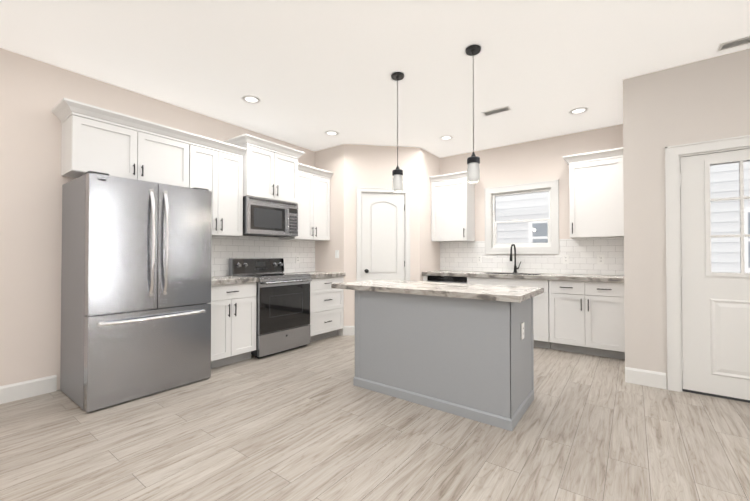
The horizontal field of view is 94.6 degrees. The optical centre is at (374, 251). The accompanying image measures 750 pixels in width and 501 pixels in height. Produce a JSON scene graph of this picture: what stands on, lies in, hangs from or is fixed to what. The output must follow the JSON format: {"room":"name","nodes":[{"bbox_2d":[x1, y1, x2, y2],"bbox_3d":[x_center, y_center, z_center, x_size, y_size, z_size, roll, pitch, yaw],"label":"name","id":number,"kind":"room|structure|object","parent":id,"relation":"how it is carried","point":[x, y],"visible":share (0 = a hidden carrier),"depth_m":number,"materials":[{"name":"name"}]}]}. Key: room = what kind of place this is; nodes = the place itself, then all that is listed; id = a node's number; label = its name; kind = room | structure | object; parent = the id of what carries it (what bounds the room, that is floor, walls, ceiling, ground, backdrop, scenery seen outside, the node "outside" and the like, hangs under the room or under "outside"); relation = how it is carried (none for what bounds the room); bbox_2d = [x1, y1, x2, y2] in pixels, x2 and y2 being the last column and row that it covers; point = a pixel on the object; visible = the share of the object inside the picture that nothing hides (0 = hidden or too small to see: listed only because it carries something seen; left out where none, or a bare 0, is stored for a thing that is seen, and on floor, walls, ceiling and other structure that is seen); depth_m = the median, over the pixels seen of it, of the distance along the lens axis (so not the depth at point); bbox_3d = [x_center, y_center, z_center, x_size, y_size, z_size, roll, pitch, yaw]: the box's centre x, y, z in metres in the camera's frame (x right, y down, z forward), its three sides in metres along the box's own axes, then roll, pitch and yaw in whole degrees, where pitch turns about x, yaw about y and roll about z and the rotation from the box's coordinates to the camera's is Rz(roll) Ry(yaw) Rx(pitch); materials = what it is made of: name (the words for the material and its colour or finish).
{"room":"kitchen","nodes":[
{"label":"kitchen","id":0,"kind":"room"},
{"bbox_2d":[0,48,371,389],"bbox_3d":[-2.566,-0.199,3.257,0.120,2.770,8.520,0,-1,37],"label":"wall","id":1,"kind":"structure","parent":0,"point":[31,180],"depth_m":2.89,"materials":[{"name":"beige paint"}]},
{"bbox_2d":[0,375,56,403],"bbox_3d":[-3.834,1.097,1.422,0.015,0.135,3.785,0,-1,37],"label":"baseboard","id":2,"kind":"structure","parent":1,"relation":"attached to","point":[25,389],"depth_m":2.80,"materials":[{"name":"white wood"}]},
{"bbox_2d":[61,115,188,187],"bbox_3d":[-2.281,-0.874,3.241,0.362,0.450,0.919,0,-1,37],"label":"upper cabinet","id":3,"kind":"object","parent":1,"relation":"attached to","point":[87,145],"visible":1,"depth_m":3.06,"materials":[{"name":"white wood"}]},
{"bbox_2d":[52,98,332,179],"bbox_3d":[-1.649,-1.209,4.010,0.462,0.235,3.028,0,-1,37],"label":"crown molding","id":4,"kind":"structure","parent":3,"relation":"on","point":[63,109],"depth_m":3.40,"materials":[{"name":"white wood"}]},
{"bbox_2d":[189,145,242,236],"bbox_3d":[-1.825,-0.636,3.852,0.362,0.913,0.601,0,-1,37],"label":"upper cabinet","id":5,"kind":"object","parent":1,"relation":"attached to","point":[219,175],"visible":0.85,"depth_m":3.80,"materials":[{"name":"white wood"}]},
{"bbox_2d":[211,236,314,275],"bbox_3d":[-1.546,0.124,4.516,0.008,0.643,2.075,0,-1,37],"label":"tile backsplash","id":6,"kind":"structure","parent":1,"relation":"attached to","point":[222,248],"depth_m":4.57,"materials":[{"name":"white tile"}]},
{"bbox_2d":[296,255,299,262],"bbox_3d":[-1.129,0.107,5.064,0.008,0.116,0.072,0,-1,37],"label":"electrical outlet","id":7,"kind":"object","parent":6,"relation":"attached to","point":[297,258],"visible":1,"depth_m":5.06,"materials":[{"name":"plastic"}]},
{"bbox_2d":[241,145,297,203],"bbox_3d":[-1.389,-0.932,4.383,0.432,0.587,0.755,0,-1,37],"label":"upper cabinet","id":8,"kind":"object","parent":1,"relation":"attached to","point":[270,175],"visible":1,"depth_m":4.23,"materials":[{"name":"white wood"}]},
{"bbox_2d":[243,196,297,236],"bbox_3d":[-1.379,-0.418,4.370,0.438,0.435,0.750,0,-1,37],"label":"microwave","id":9,"kind":"object","parent":8,"relation":"attached to","point":[263,217],"visible":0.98,"depth_m":4.21,"materials":[{"name":"metal"}]},
{"bbox_2d":[279,172,329,240],"bbox_3d":[-0.988,-0.622,4.978,0.362,0.913,0.675,0,-1,37],"label":"upper cabinet","id":10,"kind":"object","parent":1,"relation":"attached to","point":[313,203],"visible":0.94,"depth_m":4.89,"materials":[{"name":"white wood"}]},
{"bbox_2d":[335,250,338,257],"bbox_3d":[-0.558,0.037,5.067,0.072,0.116,0.012,0,-1,37],"label":"light switch","id":11,"kind":"object","parent":1,"relation":"attached to","point":[336,253],"visible":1,"depth_m":5.06,"materials":[{"name":"plastic"}]},
{"bbox_2d":[0,335,749,500],"bbox_3d":[0.292,1.211,1.117,7.240,0.100,8.520,0,-1,37],"label":"floor","id":12,"kind":"structure","parent":0,"point":[310,422],"depth_m":2.13,"materials":[{"name":"beige wood"}]},
{"bbox_2d":[60,171,211,412],"bbox_3d":[-2.075,0.297,3.074,0.809,1.773,0.914,0,-1,37],"label":"refrigerator","id":13,"kind":"object","parent":12,"relation":"on","point":[136,292],"visible":1,"depth_m":2.78,"materials":[{"name":"metal"}]},
{"bbox_2d":[211,282,256,368],"bbox_3d":[-1.716,0.765,3.755,0.632,0.854,0.601,0,-1,37],"label":"base cabinet","id":14,"kind":"object","parent":12,"relation":"on","point":[233,323],"visible":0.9,"depth_m":3.61,"materials":[{"name":"white wood"}]},
{"bbox_2d":[211,276,258,285],"bbox_3d":[-1.712,0.312,3.758,0.625,0.050,0.602,0,-1,37],"label":"countertop","id":15,"kind":"structure","parent":14,"relation":"on","point":[220,280],"depth_m":3.66,"materials":[{"name":"stone"}]},
{"bbox_2d":[229,258,311,358],"bbox_3d":[-1.268,0.640,4.274,0.678,1.115,0.750,0,-1,37],"label":"range","id":16,"kind":"object","parent":12,"relation":"on","point":[282,312],"visible":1,"depth_m":4.12,"materials":[{"name":"metal"}]},
{"bbox_2d":[309,276,343,341],"bbox_3d":[-0.879,0.778,4.881,0.631,0.854,0.675,0,-1,37],"label":"base cabinet","id":17,"kind":"object","parent":12,"relation":"on","point":[326,310],"visible":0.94,"depth_m":4.71,"materials":[{"name":"white wood"}]},
{"bbox_2d":[293,271,344,277],"bbox_3d":[-0.875,0.325,4.884,0.625,0.050,0.676,0,-1,37],"label":"countertop","id":18,"kind":"structure","parent":17,"relation":"on","point":[315,274],"depth_m":4.74,"materials":[{"name":"stone"}]},
{"bbox_2d":[423,275,427,281],"bbox_3d":[0.928,0.784,5.432,0.075,0.854,0.598,0,-1,37],"label":"cabinet filler","id":19,"kind":"object","parent":12,"relation":"on","point":[425,278],"depth_m":5.19,"materials":[{"name":"white wood"}]},
{"bbox_2d":[353,291,536,430],"bbox_3d":[0.559,0.758,2.948,1.354,0.849,0.693,0,-1,37],"label":"kitchen island","id":20,"kind":"object","parent":12,"relation":"on","point":[463,350],"depth_m":2.58,"materials":[{"name":"wood"}]},
{"bbox_2d":[331,279,542,302],"bbox_3d":[0.484,0.313,2.990,1.645,0.040,0.750,0,-1,37],"label":"island countertop","id":21,"kind":"structure","parent":20,"relation":"on","point":[497,294],"depth_m":2.72,"materials":[{"name":"grey stone"}]},
{"bbox_2d":[427,275,466,283],"bbox_3d":[1.201,0.783,5.218,0.609,0.852,0.616,0,-1,37],"label":"dishwasher","id":22,"kind":"object","parent":12,"relation":"on","point":[449,279],"visible":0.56,"depth_m":4.97,"materials":[{"name":"metal"}]},
{"bbox_2d":[467,277,550,348],"bbox_3d":[1.857,0.776,4.721,1.027,0.854,0.632,0,-1,37],"label":"base cabinet","id":23,"kind":"object","parent":12,"relation":"on","point":[541,319],"visible":0.15,"depth_m":4.28,"materials":[{"name":"white wood"}]},
{"bbox_2d":[422,270,623,282],"bbox_3d":[1.878,0.323,4.704,2.476,0.050,0.625,0,-1,37],"label":"countertop","id":24,"kind":"structure","parent":23,"relation":"on","point":[588,278],"depth_m":4.32,"materials":[{"name":"stone"}]},
{"bbox_2d":[484,272,539,274],"bbox_3d":[1.844,0.430,4.707,0.737,0.256,0.407,0,-1,37],"label":"sink basin","id":25,"kind":"object","parent":24,"relation":"in","point":[512,273],"visible":0.08,"depth_m":4.86,"materials":[{"name":"metal"}]},
{"bbox_2d":[510,244,520,272],"bbox_3d":[1.953,0.093,4.823,0.108,0.411,0.258,0,-1,37],"label":"faucet","id":26,"kind":"object","parent":24,"relation":"on","point":[515,266],"visible":1,"depth_m":4.90,"materials":[{"name":"black metal"}]},
{"bbox_2d":[549,280,624,359],"bbox_3d":[2.573,0.770,4.189,0.746,0.854,0.632,0,-1,37],"label":"base cabinet","id":27,"kind":"object","parent":12,"relation":"on","point":[585,317],"visible":0.94,"depth_m":3.95,"materials":[{"name":"white wood"}]},
{"bbox_2d":[0,0,749,157],"bbox_3d":[0.292,-1.659,1.150,7.240,0.100,8.520,0,-1,37],"label":"ceiling","id":28,"kind":"structure","parent":0,"point":[308,73],"depth_m":2.81,"materials":[{"name":"white paint"}]},
{"bbox_2d":[242,95,260,103],"bbox_3d":[-1.283,-1.576,3.591,0.183,0.007,0.183,0,-1,13],"label":"recessed light","id":29,"kind":"object","parent":28,"relation":"in","point":[256,100],"depth_m":3.59,"materials":[{"name":"white plastic"}]},
{"bbox_2d":[325,131,338,135],"bbox_3d":[-0.572,-1.564,4.582,0.183,0.007,0.183,0,-1,28],"label":"recessed light","id":30,"kind":"object","parent":28,"relation":"in","point":[330,133],"depth_m":4.58,"materials":[{"name":"white plastic"}]},
{"bbox_2d":[391,72,403,192],"bbox_3d":[0.203,-1.059,3.103,0.120,1.050,0.120,0,-1,37],"label":"pendant light","id":31,"kind":"object","parent":28,"relation":"hanging from","point":[397,180],"visible":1,"depth_m":3.07,"materials":[{"name":"grey glass"}]},
{"bbox_2d":[440,135,452,139],"bbox_3d":[0.982,-1.562,4.760,0.183,0.007,0.183,0,-1,-2],"label":"recessed light","id":32,"kind":"object","parent":28,"relation":"in","point":[447,137],"depth_m":4.74,"materials":[{"name":"white plastic"}]},
{"bbox_2d":[465,44,480,183],"bbox_3d":[0.769,-1.064,2.708,0.120,1.050,0.120,0,-1,37],"label":"pendant light","id":33,"kind":"object","parent":28,"relation":"hanging from","point":[473,168],"visible":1,"depth_m":2.68,"materials":[{"name":"grey glass"}]},
{"bbox_2d":[481,106,511,116],"bbox_3d":[1.362,-1.572,3.880,0.300,0.007,0.125,0,-1,37],"label":"ceiling vent","id":34,"kind":"object","parent":28,"relation":"in","point":[496,111],"visible":0.96,"depth_m":3.88,"materials":[{"name":"white metal"}]},
{"bbox_2d":[569,107,587,114],"bbox_3d":[2.278,-1.572,3.872,0.183,0.007,0.183,0,-1,-2],"label":"recessed light","id":35,"kind":"object","parent":28,"relation":"in","point":[580,110],"depth_m":3.86,"materials":[{"name":"white plastic"}]},
{"bbox_2d":[717,36,749,51],"bbox_3d":[2.793,-1.587,2.605,0.300,0.007,0.125,0,-1,37],"label":"ceiling vent","id":36,"kind":"object","parent":28,"relation":"in","point":[734,43],"visible":1,"depth_m":2.64,"materials":[{"name":"white metal"}]},
{"bbox_2d":[408,147,439,280],"bbox_3d":[0.784,-0.174,5.408,0.110,2.770,0.829,0,-1,37],"label":"wall","id":37,"kind":"structure","parent":0,"point":[422,164],"depth_m":5.20,"materials":[{"name":"beige paint"}]},
{"bbox_2d":[356,187,409,280],"bbox_3d":[0.119,0.137,5.116,0.794,2.142,0.124,0,-1,-8],"label":"door frame","id":38,"kind":"structure","parent":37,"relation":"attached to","point":[405,191],"depth_m":5.06,"materials":[{"name":"white wood"}]},
{"bbox_2d":[362,193,404,280],"bbox_3d":[0.121,0.173,5.101,0.490,2.058,0.490,0,-1,37],"label":"pantry door","id":39,"kind":"structure","parent":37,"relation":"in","point":[383,236],"depth_m":5.10,"materials":[{"name":"white wood"}]},
{"bbox_2d":[372,124,619,274],"bbox_3d":[1.593,-0.174,5.399,4.000,2.770,0.120,0,-1,37],"label":"wall","id":40,"kind":"structure","parent":0,"point":[540,160],"depth_m":4.92,"materials":[{"name":"beige paint"}]},
{"bbox_2d":[431,179,474,241],"bbox_3d":[1.205,-0.618,5.390,0.583,0.913,0.362,0,-1,37],"label":"upper cabinet","id":41,"kind":"object","parent":40,"relation":"attached to","point":[452,211],"visible":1,"depth_m":5.26,"materials":[{"name":"white wood"}]},
{"bbox_2d":[429,171,467,183],"bbox_3d":[1.221,-1.123,5.365,0.646,0.095,0.392,0,-1,37],"label":"crown molding","id":42,"kind":"structure","parent":41,"relation":"on","point":[458,175],"depth_m":5.24,"materials":[{"name":"white wood"}]},
{"bbox_2d":[485,180,558,253],"bbox_3d":[2.100,-0.464,4.995,1.000,1.000,0.119,0,-1,37],"label":"kitchen window","id":43,"kind":"structure","parent":40,"relation":"in","point":[522,244],"depth_m":4.95,"materials":[{"name":"plastic"}]},
{"bbox_2d":[440,237,623,274],"bbox_3d":[2.068,0.067,4.963,2.478,0.465,0.008,0,-1,37],"label":"tile backsplash","id":44,"kind":"structure","parent":40,"relation":"attached to","point":[582,253],"depth_m":4.72,"materials":[{"name":"white tile"}]},
{"bbox_2d":[477,255,481,262],"bbox_3d":[1.597,0.110,5.301,0.072,0.116,0.008,0,-1,37],"label":"electrical outlet","id":45,"kind":"object","parent":44,"relation":"attached to","point":[479,258],"visible":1,"depth_m":5.30,"materials":[{"name":"plastic"}]},
{"bbox_2d":[563,255,568,263],"bbox_3d":[2.536,0.102,4.603,0.072,0.116,0.008,0,-1,37],"label":"electrical outlet","id":46,"kind":"object","parent":44,"relation":"attached to","point":[565,259],"visible":1,"depth_m":4.60,"materials":[{"name":"plastic"}]},
{"bbox_2d":[597,255,603,263],"bbox_3d":[2.849,0.099,4.371,0.072,0.116,0.008,0,-1,37],"label":"electrical outlet","id":47,"kind":"object","parent":44,"relation":"attached to","point":[600,259],"visible":1,"depth_m":4.37,"materials":[{"name":"plastic"}]},
{"bbox_2d":[569,157,623,238],"bbox_3d":[2.729,-0.631,4.258,0.558,0.913,0.362,0,-1,37],"label":"upper cabinet","id":48,"kind":"object","parent":40,"relation":"attached to","point":[596,198],"visible":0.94,"depth_m":4.14,"materials":[{"name":"white wood"}]},
{"bbox_2d":[562,147,622,164],"bbox_3d":[2.693,-1.136,4.271,0.621,0.095,0.392,0,-1,37],"label":"crown molding","id":49,"kind":"structure","parent":48,"relation":"on","point":[616,152],"depth_m":4.13,"materials":[{"name":"white wood"}]},
{"bbox_2d":[620,48,749,388],"bbox_3d":[3.563,-0.210,2.291,3.110,2.770,0.120,0,-1,37],"label":"wall","id":50,"kind":"structure","parent":0,"point":[702,100],"depth_m":3.03,"materials":[{"name":"beige paint"}]},
{"bbox_2d":[625,367,665,388],"bbox_3d":[2.389,1.116,3.062,0.288,0.135,0.014,0,-1,37],"label":"baseboard","id":51,"kind":"structure","parent":50,"relation":"attached to","point":[632,375],"depth_m":3.05,"materials":[{"name":"white wood"}]},
{"bbox_2d":[665,135,749,402],"bbox_3d":[2.989,0.137,2.697,1.110,2.085,0.144,0,-1,37],"label":"door frame","id":52,"kind":"structure","parent":50,"relation":"attached to","point":[674,154],"depth_m":2.94,"materials":[{"name":"wood"}]},
{"bbox_2d":[680,149,749,399],"bbox_3d":[2.963,0.175,2.667,0.917,1.963,0.115,0,-1,37],"label":"exterior door","id":53,"kind":"structure","parent":50,"relation":"in","point":[716,333],"depth_m":2.83,"materials":[{"name":"white wood"}]},
{"label":"outside","id":54,"kind":"structure","parent":0,"visible":0},
{"bbox_2d":[496,161,749,272],"bbox_3d":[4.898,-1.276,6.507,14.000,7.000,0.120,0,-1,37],"label":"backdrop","id":55,"kind":"structure","parent":54,"point":[718,244],"depth_m":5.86,"materials":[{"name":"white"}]}
]}

